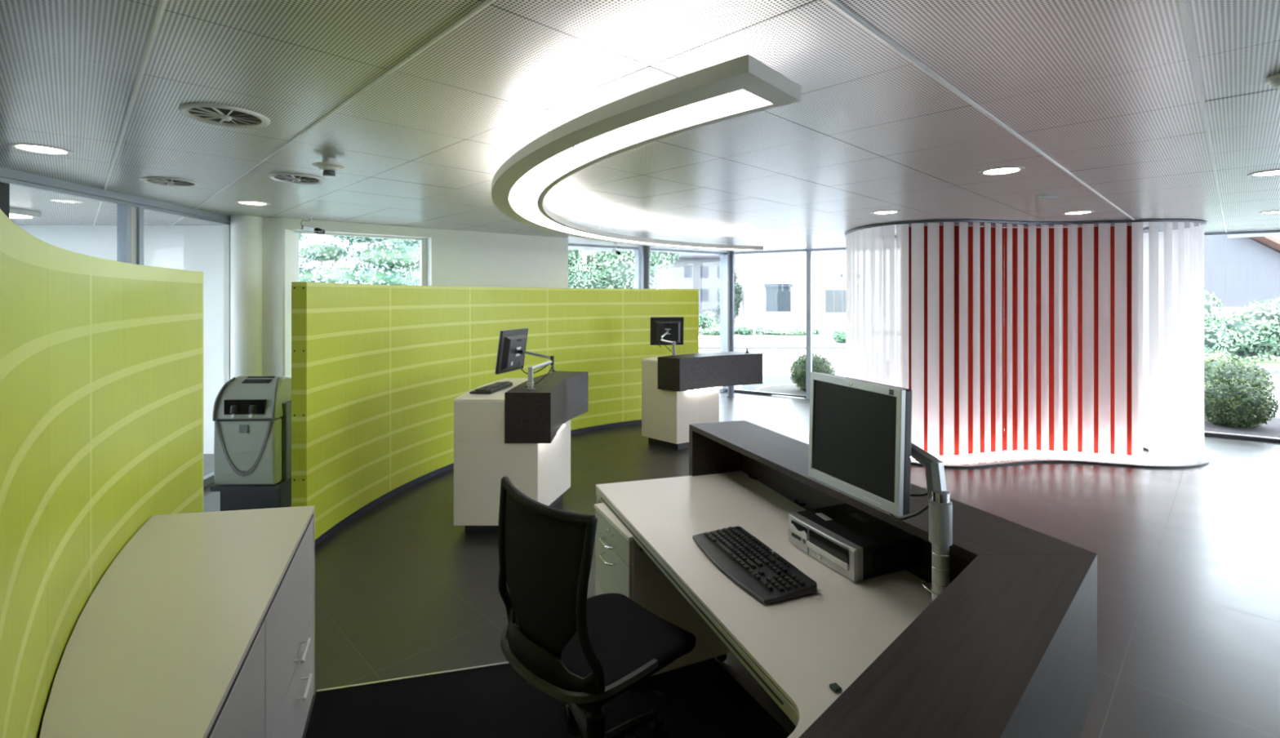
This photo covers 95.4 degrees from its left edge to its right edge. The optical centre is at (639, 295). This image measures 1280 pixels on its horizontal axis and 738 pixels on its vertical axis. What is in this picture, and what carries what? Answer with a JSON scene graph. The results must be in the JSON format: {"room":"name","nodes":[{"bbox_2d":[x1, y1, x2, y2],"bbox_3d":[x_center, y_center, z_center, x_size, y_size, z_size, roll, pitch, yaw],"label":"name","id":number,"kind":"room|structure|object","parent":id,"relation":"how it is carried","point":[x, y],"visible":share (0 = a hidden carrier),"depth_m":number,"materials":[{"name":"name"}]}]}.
{"room":"bank branch","nodes":[
{"label":"bank branch","id":0,"kind":"room"},
{"bbox_2d":[17,225,223,453],"bbox_3d":[-5.825,0.485,6.475,3.550,2.510,0.150,0,0,0],"label":"window","id":1,"kind":"structure","parent":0,"point":[200,248],"depth_m":6.40,"materials":[{"name":"glass"}]},
{"bbox_2d":[230,215,262,379],"bbox_3d":[-3.860,0.485,5.720,0.260,2.510,0.260,0,0,0],"label":"column","id":2,"kind":"structure","parent":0,"point":[246,231],"depth_m":5.61,"materials":[{"name":"white paint"}]},
{"bbox_2d":[262,217,298,376],"bbox_3d":[-3.800,0.485,5.930,0.500,2.510,0.280,0,0,0],"label":"wall","id":3,"kind":"structure","parent":0,"point":[272,228],"depth_m":5.79,"materials":[{"name":"white paint"}]},
{"bbox_2d":[0,166,230,487],"bbox_3d":[-3.910,0.485,4.200,0.070,2.509,3.168,0,0,-4],"label":"window","id":4,"kind":"structure","parent":3,"relation":"in","point":[130,208],"depth_m":4.50,"materials":[{"name":"grey metal"}]},
{"bbox_2d":[0,182,9,218],"bbox_3d":[-3.844,0.495,3.259,0.050,2.350,0.580,0,0,-4],"label":"door","id":5,"kind":"structure","parent":4,"relation":"attached to","point":[4,187],"depth_m":3.52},
{"bbox_2d":[282,217,568,376],"bbox_3d":[-2.345,0.485,6.925,3.298,2.510,0.280,0,0,-38],"label":"wall","id":6,"kind":"structure","parent":0,"point":[455,258],"depth_m":7.04,"materials":[{"name":"white paint"}]},
{"bbox_2d":[294,231,426,285],"bbox_3d":[-3.085,0.477,6.402,1.450,2.285,0.070,0,0,-38],"label":"window","id":7,"kind":"structure","parent":6,"relation":"in","point":[423,242],"depth_m":6.79,"materials":[{"name":"white paint"}]},
{"bbox_2d":[0,0,1279,255],"bbox_3d":[1.969,-0.866,3.406,20.938,0.209,15.788,0,0,0],"label":"ceiling","id":8,"kind":"structure","parent":0,"point":[1115,109],"depth_m":2.40,"materials":[{"name":"metal"}]},
{"bbox_2d":[9,208,40,217],"bbox_3d":[-5.800,-0.738,4.200,0.500,0.058,2.400,0,0,0],"label":"ceiling light","id":9,"kind":"object","parent":8,"relation":"attached to","point":[14,213],"visible":0.83,"depth_m":5.26,"materials":[{"name":"white metal"}]},
{"bbox_2d":[9,213,31,217],"bbox_3d":[-5.800,-0.715,4.200,0.440,0.012,2.300,0,0,0],"label":"diffuser","id":10,"kind":"object","parent":9,"relation":"attached to","point":[11,215],"depth_m":5.26,"materials":[{"name":"white plastic"}]},
{"bbox_2d":[7,142,74,155],"bbox_3d":[-3.143,-0.766,3.063,0.248,0.008,0.248,0,0,0],"label":"recessed light","id":11,"kind":"object","parent":8,"relation":"in","point":[32,148],"visible":1,"depth_m":3.05,"materials":[{"name":"white metal"}]},
{"bbox_2d":[139,176,199,186],"bbox_3d":[-3.161,-0.758,3.926,0.320,0.024,0.320,0,0,-15],"label":"ceiling vent","id":12,"kind":"object","parent":8,"relation":"in","point":[166,181],"visible":1,"depth_m":3.91,"materials":[{"name":"white metal"}]},
{"bbox_2d":[148,178,194,184],"bbox_3d":[-3.161,-0.769,3.926,0.256,0.001,0.256,0,0,-15],"label":"vent grille","id":13,"kind":"object","parent":12,"relation":"on","point":[155,181],"depth_m":3.91,"materials":[{"name":"grey metal"}]},
{"bbox_2d":[178,102,270,128],"bbox_3d":[-1.767,-0.758,2.489,0.320,0.024,0.320,0,0,-15],"label":"ceiling vent","id":14,"kind":"object","parent":8,"relation":"in","point":[223,115],"visible":1,"depth_m":2.47,"materials":[{"name":"white metal"}]},
{"bbox_2d":[189,106,261,124],"bbox_3d":[-1.767,-0.769,2.489,0.256,0.001,0.256,0,0,-15],"label":"vent grille","id":15,"kind":"object","parent":14,"relation":"on","point":[236,115],"depth_m":2.47,"materials":[{"name":"grey metal"}]},
{"bbox_2d":[235,200,270,205],"bbox_3d":[-3.221,-0.766,4.848,0.248,0.008,0.248,0,0,0],"label":"recessed light","id":16,"kind":"object","parent":8,"relation":"in","point":[245,202],"visible":1,"depth_m":4.83,"materials":[{"name":"white metal"}]},
{"bbox_2d":[267,173,324,184],"bbox_3d":[-2.247,-0.758,3.818,0.320,0.024,0.320,0,0,-15],"label":"ceiling vent","id":17,"kind":"object","parent":8,"relation":"in","point":[294,178],"visible":1,"depth_m":3.80,"materials":[{"name":"white metal"}]},
{"bbox_2d":[274,175,318,182],"bbox_3d":[-2.247,-0.769,3.818,0.256,0.001,0.256,0,0,-15],"label":"vent grille","id":18,"kind":"object","parent":17,"relation":"on","point":[279,178],"depth_m":3.80,"materials":[{"name":"grey metal"}]},
{"bbox_2d":[300,216,324,234],"bbox_3d":[-3.207,-0.680,5.689,0.308,0.181,0.056,0,0,20],"label":"security camera","id":19,"kind":"object","parent":8,"relation":"attached to","point":[317,230],"visible":1,"depth_m":5.66,"materials":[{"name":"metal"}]},
{"bbox_2d":[311,156,346,177],"bbox_3d":[-1.738,-0.714,3.260,0.168,0.103,0.168,0,0,0],"label":"detector","id":20,"kind":"object","parent":8,"relation":"hanging from","point":[329,166],"visible":1,"depth_m":3.23,"materials":[{"name":"white plastic"}]},
{"bbox_2d":[322,156,336,163],"bbox_3d":[-1.738,-0.745,3.260,0.070,0.040,0.070,0,0,0],"label":"socket","id":21,"kind":"object","parent":20,"relation":"attached to","point":[326,159],"depth_m":3.23,"materials":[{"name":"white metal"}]},
{"bbox_2d":[612,243,620,254],"bbox_3d":[-0.359,-0.680,8.645,0.056,0.181,0.308,0,0,-20],"label":"security camera","id":22,"kind":"object","parent":8,"relation":"attached to","point":[615,251],"visible":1,"depth_m":8.59,"materials":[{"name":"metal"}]},
{"bbox_2d":[491,54,800,251],"bbox_3d":[0.060,-0.674,4.760,1.965,0.188,6.295,0,0,11],"label":"pendant lamp","id":23,"kind":"object","parent":8,"relation":"hanging from","point":[744,85],"visible":1,"depth_m":2.06,"materials":[{"name":"metal"}]},
{"bbox_2d":[509,185,543,210],"bbox_3d":[-0.700,-0.587,3.568,0.197,0.004,0.909,0,0,-12],"label":"diffuser","id":24,"kind":"object","parent":23,"relation":"attached to","point":[522,197],"depth_m":3.50,"materials":[{"name":"white plastic"}]},
{"bbox_2d":[515,209,560,226],"bbox_3d":[-0.765,-0.587,4.462,0.197,0.004,0.909,0,0,3],"label":"diffuser","id":25,"kind":"object","parent":23,"relation":"attached to","point":[544,218],"depth_m":4.39,"materials":[{"name":"white plastic"}]},
{"bbox_2d":[514,146,606,186],"bbox_3d":[-0.408,-0.587,2.722,0.197,0.004,0.909,0,0,-27],"label":"diffuser","id":26,"kind":"object","parent":23,"relation":"attached to","point":[536,166],"depth_m":2.56,"materials":[{"name":"white plastic"}]},
{"bbox_2d":[548,225,599,236],"bbox_3d":[-0.596,-0.587,5.342,0.197,0.004,0.909,0,0,18],"label":"diffuser","id":27,"kind":"object","parent":23,"relation":"attached to","point":[570,230],"depth_m":5.34,"materials":[{"name":"white plastic"}]},
{"bbox_2d":[591,235,645,243],"bbox_3d":[-0.206,-0.587,6.149,0.197,0.004,0.909,0,0,33],"label":"diffuser","id":28,"kind":"object","parent":23,"relation":"attached to","point":[620,239],"depth_m":6.13,"materials":[{"name":"white plastic"}]},
{"bbox_2d":[642,242,697,248],"bbox_3d":[0.379,-0.587,6.827,0.909,0.004,0.197,0,0,-42],"label":"diffuser","id":29,"kind":"object","parent":23,"relation":"attached to","point":[674,245],"depth_m":6.82,"materials":[{"name":"white plastic"}]},
{"bbox_2d":[575,88,770,151],"bbox_3d":[0.069,-0.587,2.004,0.193,0.004,0.838,0,0,-41],"label":"diffuser","id":30,"kind":"object","parent":23,"relation":"attached to","point":[665,113],"depth_m":1.90,"materials":[{"name":"white plastic"}]},
{"bbox_2d":[695,247,750,250],"bbox_3d":[1.088,-0.587,7.317,0.838,0.004,0.193,0,0,-27],"label":"diffuser","id":31,"kind":"object","parent":23,"relation":"attached to","point":[701,248],"depth_m":7.30,"materials":[{"name":"white plastic"}]},
{"bbox_2d":[871,209,900,214],"bbox_3d":[2.269,-0.766,5.386,0.248,0.008,0.248,0,0,0],"label":"recessed light","id":32,"kind":"object","parent":8,"relation":"in","point":[887,211],"visible":1,"depth_m":5.38,"materials":[{"name":"white metal"}]},
{"bbox_2d":[977,166,1025,175],"bbox_3d":[2.231,-0.766,3.597,0.248,0.008,0.248,0,0,0],"label":"recessed light","id":33,"kind":"object","parent":8,"relation":"in","point":[1003,170],"visible":1,"depth_m":3.58,"materials":[{"name":"white metal"}]},
{"bbox_2d":[844,219,1209,468],"bbox_3d":[4.270,0.489,6.869,3.655,2.502,2.036,0,0,0],"label":"vertical blind","id":34,"kind":"object","parent":8,"relation":"hanging from","point":[1087,338],"visible":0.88,"depth_m":6.08,"materials":[{"name":"white fabric"}]},
{"bbox_2d":[1035,195,1057,199],"bbox_3d":[3.136,-0.754,4.496,0.130,0.030,0.060,0,0,-8],"label":"recessed light","id":35,"kind":"object","parent":8,"relation":"in","point":[1040,197],"visible":1,"depth_m":4.47,"materials":[{"name":"white metal"}]},
{"bbox_2d":[1061,210,1094,214],"bbox_3d":[4.067,-0.766,5.412,0.248,0.008,0.248,0,0,0],"label":"recessed light","id":36,"kind":"object","parent":8,"relation":"in","point":[1078,212],"visible":1,"depth_m":5.38,"materials":[{"name":"white metal"}]},
{"bbox_2d":[1246,168,1279,177],"bbox_3d":[3.971,-0.766,3.644,0.248,0.008,0.248,0,0,0],"label":"recessed light","id":37,"kind":"object","parent":8,"relation":"in","point":[1270,172],"visible":1,"depth_m":3.67,"materials":[{"name":"white metal"}]},
{"bbox_2d":[1257,210,1279,213],"bbox_3d":[5.864,-0.766,5.360,0.248,0.008,0.248,0,0,0],"label":"recessed light","id":38,"kind":"object","parent":8,"relation":"in","point":[1271,211],"visible":1,"depth_m":5.38,"materials":[{"name":"white metal"}]},
{"bbox_2d":[1265,73,1279,88],"bbox_3d":[2.262,-0.748,2.027,0.120,0.036,0.120,0,0,0],"label":"smoke detector","id":39,"kind":"object","parent":8,"relation":"attached to","point":[1273,80],"visible":1,"depth_m":2.04,"materials":[{"name":"white plastic"}]},
{"bbox_2d":[568,243,727,392],"bbox_3d":[0.205,0.485,9.616,3.338,2.510,0.110,0,0,-36],"label":"window","id":40,"kind":"structure","parent":0,"point":[723,256],"depth_m":10.50,"materials":[{"name":"grey metal"}]},
{"bbox_2d":[203,391,1279,737],"bbox_3d":[2.075,1.800,3.560,19.350,0.120,14.320,0,0,0],"label":"floor","id":41,"kind":"structure","parent":0,"point":[1188,559],"depth_m":3.70,"materials":[{"name":"tile"}]},
{"bbox_2d":[0,208,203,737],"bbox_3d":[-1.465,0.809,1.597,0.326,1.862,3.311,0,0,-35],"label":"screen","id":42,"kind":"object","parent":41,"relation":"on","point":[101,360],"visible":0.65,"depth_m":1.63,"materials":[{"name":"laminate"}]},
{"bbox_2d":[39,505,315,737],"bbox_3d":[-1.352,1.330,1.725,0.614,0.820,1.888,0,0,-26],"label":"sideboard","id":43,"kind":"object","parent":41,"relation":"on","point":[202,624],"visible":1,"depth_m":1.71,"materials":[{"name":"white laminate"}]},
{"bbox_2d":[210,375,291,511],"bbox_3d":[-3.135,1.204,4.873,0.507,1.071,0.594,0,0,-2],"label":"machine","id":44,"kind":"object","parent":41,"relation":"on","point":[251,415],"visible":0.91,"depth_m":4.62,"materials":[{"name":"grey plastic"}]},
{"bbox_2d":[212,375,291,421],"bbox_3d":[-3.136,0.830,4.787,0.486,0.323,0.397,0,0,0],"label":"hood","id":45,"kind":"object","parent":44,"relation":"attached to","point":[241,398],"depth_m":4.66,"materials":[{"name":"grey plastic"}]},
{"bbox_2d":[315,661,509,693],"bbox_3d":[-0.576,1.736,2.762,1.732,0.008,0.012,0,0,-14],"label":"trim","id":46,"kind":"structure","parent":41,"relation":"on","point":[502,663],"depth_m":2.64,"materials":[{"name":"metal"}]},
{"bbox_2d":[291,281,698,546],"bbox_3d":[-1.115,0.825,6.346,1.019,1.830,5.416,0,0,35],"label":"screen","id":47,"kind":"object","parent":41,"relation":"on","point":[378,371],"visible":0.65,"depth_m":5.32,"materials":[{"name":"laminate"}]},
{"bbox_2d":[453,370,587,531],"bbox_3d":[-0.943,1.220,4.779,0.766,1.040,1.263,0,0,8],"label":"reception counter","id":48,"kind":"object","parent":41,"relation":"on","point":[515,433],"depth_m":4.20,"materials":[{"name":"beige laminate"}]},
{"bbox_2d":[469,381,512,394],"bbox_3d":[-1.185,0.734,4.643,0.188,0.041,0.458,0,0,11],"label":"keyboard","id":49,"kind":"object","parent":48,"relation":"on","point":[487,389],"visible":1,"depth_m":4.54,"materials":[{"name":"black plastic"}]},
{"bbox_2d":[518,350,554,390],"bbox_3d":[-0.878,0.573,4.490,0.419,0.258,0.226,0,0,43],"label":"monitor arm","id":50,"kind":"object","parent":48,"relation":"on","point":[531,384],"visible":1,"depth_m":4.38,"materials":[{"name":"grey metal"}]},
{"bbox_2d":[494,328,528,374],"bbox_3d":[-1.002,0.445,4.704,0.134,0.340,0.412,0,0,18],"label":"monitor","id":51,"kind":"object","parent":50,"relation":"attached to","point":[512,343],"visible":1,"depth_m":4.62,"materials":[{"name":"black plastic"}]},
{"bbox_2d":[305,657,790,737],"bbox_3d":[0.085,1.738,0.930,2.002,0.004,3.942,0,0,-16],"label":"carpet","id":52,"kind":"object","parent":41,"relation":"on","point":[701,700],"visible":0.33,"depth_m":2.44,"materials":[{"name":"black carpet"}]},
{"bbox_2d":[497,475,696,737],"bbox_3d":[-0.149,1.201,2.114,0.636,1.065,0.638,0,0,45],"label":"swivel chair","id":53,"kind":"object","parent":52,"relation":"on","point":[580,651],"visible":1,"depth_m":1.94,"materials":[{"name":"black fabric"}]},
{"bbox_2d":[594,502,731,687],"bbox_3d":[0.100,1.391,2.837,0.604,0.685,0.442,0,0,-24],"label":"drawer pedestal","id":54,"kind":"object","parent":52,"relation":"on","point":[621,567],"visible":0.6,"depth_m":2.64,"materials":[{"name":"beige laminate"}]},
{"bbox_2d":[595,471,931,737],"bbox_3d":[0.374,1.368,1.851,1.512,0.745,2.944,0,0,0],"label":"desk","id":55,"kind":"object","parent":52,"relation":"on","point":[794,648],"visible":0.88,"depth_m":1.94,"materials":[{"name":"white laminate"}]},
{"bbox_2d":[693,525,817,604],"bbox_3d":[0.398,0.979,2.160,0.238,0.040,0.548,0,0,-20],"label":"keyboard","id":56,"kind":"object","parent":55,"relation":"on","point":[754,566],"visible":1,"depth_m":2.09,"materials":[{"name":"black plastic"}]},
{"bbox_2d":[829,682,842,693],"bbox_3d":[0.496,0.995,1.478,0.022,0.009,0.026,0,0,-20],"label":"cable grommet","id":57,"kind":"object","parent":55,"relation":"on","point":[834,686],"visible":1,"depth_m":1.47,"materials":[{"name":"black plastic"}]},
{"bbox_2d":[788,502,922,582],"bbox_3d":[0.866,0.939,2.275,0.446,0.118,0.377,0,0,-23],"label":"desktop computer","id":58,"kind":"object","parent":55,"relation":"on","point":[859,545],"visible":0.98,"depth_m":2.14,"materials":[{"name":"black plastic"}]},
{"bbox_2d":[889,442,952,602],"bbox_3d":[0.800,0.697,1.765,0.097,0.604,0.314,0,0,-34],"label":"monitor arm","id":59,"kind":"object","parent":55,"relation":"on","point":[940,505],"visible":0.62,"depth_m":1.66,"materials":[{"name":"silver metal"}]},
{"bbox_2d":[808,372,912,516],"bbox_3d":[0.699,0.450,1.863,0.082,0.362,0.408,0,0,-21],"label":"monitor","id":60,"kind":"object","parent":59,"relation":"attached to","point":[860,431],"visible":1,"depth_m":1.80,"materials":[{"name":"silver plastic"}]},
{"bbox_2d":[641,245,649,288],"bbox_3d":[0.093,0.486,9.030,0.164,2.508,0.164,0,0,0],"label":"steel column","id":61,"kind":"structure","parent":41,"relation":"on","point":[645,249],"depth_m":8.98,"materials":[{"name":"grey metal"}]},
{"bbox_2d":[641,351,762,449],"bbox_3d":[0.731,1.220,7.021,1.383,1.040,0.738,0,0,-29],"label":"reception counter","id":62,"kind":"object","parent":41,"relation":"on","point":[680,391],"depth_m":6.69,"materials":[{"name":"beige laminate"}]},
{"bbox_2d":[658,331,677,355],"bbox_3d":[0.369,0.565,6.849,0.211,0.269,0.319,0,0,21],"label":"monitor arm","id":63,"kind":"object","parent":62,"relation":"on","point":[673,352],"visible":1,"depth_m":6.73,"materials":[{"name":"grey metal"}]},
{"bbox_2d":[649,316,684,345],"bbox_3d":[0.335,0.437,7.094,0.412,0.342,0.119,0,0,-7],"label":"monitor","id":64,"kind":"object","parent":63,"relation":"attached to","point":[660,326],"visible":0.88,"depth_m":7.10,"materials":[{"name":"black plastic"}]},
{"bbox_2d":[686,386,722,391],"bbox_3d":[0.740,1.072,6.660,0.494,0.012,0.022,0,0,-32],"label":"light","id":65,"kind":"object","parent":62,"relation":"on","point":[694,388],"depth_m":6.66,"materials":[{"name":"white plastic"}]},
{"bbox_2d":[726,250,735,397],"bbox_3d":[1.562,0.486,10.030,0.156,2.508,0.156,0,0,0],"label":"steel column","id":66,"kind":"structure","parent":41,"relation":"on","point":[730,253],"depth_m":9.98,"materials":[{"name":"grey metal"}]},
{"bbox_2d":[688,420,1097,737],"bbox_3d":[0.625,1.230,1.711,1.307,1.020,3.228,0,0,12],"label":"reception counter","id":67,"kind":"object","parent":41,"relation":"on","point":[1008,648],"visible":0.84,"depth_m":1.32,"materials":[{"name":"brown wood"}]},
{"bbox_2d":[1204,431,1279,438],"bbox_3d":[8.409,1.722,6.444,7.611,0.035,0.075,0,0,32],"label":"sill","id":68,"kind":"structure","parent":41,"relation":"on","point":[1204,431],"depth_m":7.13,"materials":[{"name":"grey metal"}]},
{"bbox_2d":[726,230,1279,443],"bbox_3d":[6.580,0.485,7.480,11.811,2.510,0.110,0,0,32],"label":"window","id":69,"kind":"structure","parent":0,"point":[809,251],"depth_m":9.75,"materials":[{"name":"grey metal"}]},
{"label":"outside","id":70,"kind":"structure","parent":0,"visible":0},
{"bbox_2d":[698,331,844,336],"bbox_3d":[4.000,1.740,26.300,16.000,0.050,3.200,0,0,0],"label":"footway","id":71,"kind":"structure","parent":70,"point":[821,333],"depth_m":25.12,"materials":[{"name":"grey concrete"}]},
{"bbox_2d":[698,311,719,329],"bbox_3d":[2.646,1.247,27.503,2.221,1.032,1.568,0,0,0],"label":"shrub","id":72,"kind":"object","parent":71,"relation":"on","point":[710,319],"visible":0.28,"depth_m":27.29,"materials":[{"name":"green plant"}]},
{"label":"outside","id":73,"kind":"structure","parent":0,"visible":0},
{"bbox_2d":[698,323,1279,417],"bbox_3d":[5.000,1.800,25.000,120.000,0.080,80.000,0,0,0],"label":"ground","id":74,"kind":"structure","parent":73,"point":[778,362],"depth_m":17.76,"materials":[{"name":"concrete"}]},
{"bbox_2d":[298,233,419,285],"bbox_3d":[-6.705,-0.308,12.398,5.613,4.137,3.648,0,0,4],"label":"conifer tree","id":75,"kind":"object","parent":74,"relation":"on","point":[388,257],"visible":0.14,"depth_m":12.49,"materials":[{"name":"green plant"}]},
{"bbox_2d":[357,239,419,285],"bbox_3d":[-5.640,-0.330,15.544,5.472,4.180,3.616,0,0,0],"label":"conifer tree","id":76,"kind":"object","parent":74,"relation":"on","point":[409,242],"visible":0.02,"depth_m":14.78,"materials":[{"name":"green plant"}]},
{"bbox_2d":[568,248,682,288],"bbox_3d":[-1.537,-0.789,18.769,6.203,5.099,3.156,0,0,23],"label":"broadleaf tree","id":77,"kind":"object","parent":74,"relation":"on","point":[610,269],"visible":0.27,"depth_m":17.50,"materials":[{"name":"green plant"}]},
{"bbox_2d":[664,253,734,323],"bbox_3d":[4.475,-1.474,39.000,6.071,6.427,7.000,0,0,0],"label":"house","id":78,"kind":"structure","parent":74,"relation":"on","point":[691,271],"depth_m":36.00,"materials":[{"name":"white paint"}]},
{"bbox_2d":[715,271,742,318],"bbox_3d":[4.922,0.156,32.214,1.432,3.208,1.977,0,0,0],"label":"broadleaf tree","id":79,"kind":"object","parent":74,"relation":"on","point":[737,297],"visible":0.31,"depth_m":31.57,"materials":[{"name":"green plant"}]},
{"bbox_2d":[701,324,820,335],"bbox_3d":[5.376,1.554,25.842,5.403,0.500,1.685,0,0,0],"label":"shrub","id":80,"kind":"object","parent":74,"relation":"on","point":[713,330],"visible":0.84,"depth_m":25.37,"materials":[{"name":"green plant"}]},
{"bbox_2d":[698,336,831,338],"bbox_3d":[4.000,1.720,23.600,16.000,0.120,0.250,0,0,0],"label":"kerb","id":81,"kind":"object","parent":74,"relation":"on","point":[700,337],"visible":0.29,"depth_m":23.48,"materials":[{"name":"grey concrete"}]},
{"bbox_2d":[742,375,794,391],"bbox_3d":[2.869,1.756,11.549,2.448,0.007,2.774,0,0,28],"label":"paving","id":82,"kind":"object","parent":74,"relation":"on","point":[766,380],"visible":0.07,"depth_m":11.83,"materials":[{"name":"grey concrete"}]},
{"bbox_2d":[758,384,805,395],"bbox_3d":[3.050,1.744,10.550,1.800,0.017,1.500,0,0,0],"label":"gravel bed","id":83,"kind":"object","parent":82,"relation":"on","point":[789,389],"visible":0.35,"depth_m":10.70,"materials":[{"name":"grey gravel"}]},
{"bbox_2d":[789,353,835,391],"bbox_3d":[3.145,1.400,10.634,0.823,0.700,0.814,0,0,0],"label":"bush","id":84,"kind":"object","parent":83,"relation":"on","point":[797,369],"visible":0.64,"depth_m":10.46,"materials":[{"name":"green plant"}]},
{"bbox_2d":[698,346,845,349],"bbox_3d":[4.000,1.740,19.200,16.000,0.060,0.200,0,0,0],"label":"kerb","id":85,"kind":"object","parent":74,"relation":"on","point":[700,348],"visible":0.29,"depth_m":19.10,"materials":[{"name":"grey concrete"}]},
{"bbox_2d":[755,383,805,399],"bbox_3d":[3.050,1.740,10.550,1.890,0.048,1.589,0,0,0],"label":"edging","id":86,"kind":"object","parent":74,"relation":"on","point":[758,388],"visible":0.26,"depth_m":10.52,"materials":[{"name":"white concrete"}]},
{"bbox_2d":[734,251,845,328],"bbox_3d":[13.923,-1.460,32.315,16.492,6.400,4.970,0,0,0],"label":"house","id":87,"kind":"structure","parent":74,"relation":"on","point":[773,294],"depth_m":30.00,"materials":[{"name":"white paint"}]},
{"bbox_2d":[831,329,845,342],"bbox_3d":[7.847,1.518,21.566,1.432,0.518,0.726,0,0,0],"label":"shrub","id":88,"kind":"object","parent":74,"relation":"on","point":[838,336],"visible":0.3,"depth_m":21.42,"materials":[{"name":"green plant"}]},
{"bbox_2d":[1204,355,1276,397],"bbox_3d":[9.009,1.342,8.989,1.081,0.816,1.087,0,0,4],"label":"bush","id":89,"kind":"object","parent":74,"relation":"on","point":[1213,369],"visible":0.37,"depth_m":8.71,"materials":[{"name":"green plant"}]},
{"bbox_2d":[1204,417,1279,438],"bbox_3d":[9.322,1.744,6.969,6.611,0.028,1.780,0,0,32],"label":"planting bed","id":90,"kind":"object","parent":74,"relation":"on","point":[1272,429],"depth_m":7.50,"materials":[{"name":"concrete"}]},
{"bbox_2d":[1204,377,1279,428],"bbox_3d":[7.911,1.428,7.779,0.838,0.645,0.840,0,0,0],"label":"bush","id":91,"kind":"object","parent":90,"relation":"on","point":[1240,403],"visible":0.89,"depth_m":7.56,"materials":[{"name":"green plant"}]},
{"bbox_2d":[1204,350,1279,363],"bbox_3d":[19.750,1.734,17.250,20.500,0.048,5.500,0,0,0],"label":"lawn","id":92,"kind":"structure","parent":74,"relation":"on","point":[1277,361],"depth_m":15.91,"materials":[{"name":"green plant"}]},
{"bbox_2d":[1204,315,1244,324],"bbox_3d":[17.530,1.189,18.786,9.159,1.196,1.448,0,0,0],"label":"hedge","id":93,"kind":"object","parent":92,"relation":"on","point":[1214,317],"visible":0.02,"depth_m":18.70,"materials":[{"name":"green plant"}]},
{"bbox_2d":[1204,235,1279,322],"bbox_3d":[26.856,-0.764,30.500,7.387,5.008,10.000,0,0,0],"label":"building","id":94,"kind":"structure","parent":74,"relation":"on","point":[1239,272],"depth_m":26.00,"materials":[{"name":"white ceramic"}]},
{"bbox_2d":[1204,288,1279,363],"bbox_3d":[14.664,0.753,13.529,5.699,1.992,2.570,0,0,0],"label":"shrub","id":95,"kind":"object","parent":74,"relation":"on","point":[1257,334],"visible":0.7,"depth_m":12.94,"materials":[{"name":"green plant"}]},
{"bbox_2d":[1271,235,1279,239],"bbox_3d":[38.334,-1.860,38.000,10.000,7.200,9.200,0,0,0],"label":"house","id":96,"kind":"structure","parent":74,"relation":"on","point":[1275,237],"depth_m":35.30,"materials":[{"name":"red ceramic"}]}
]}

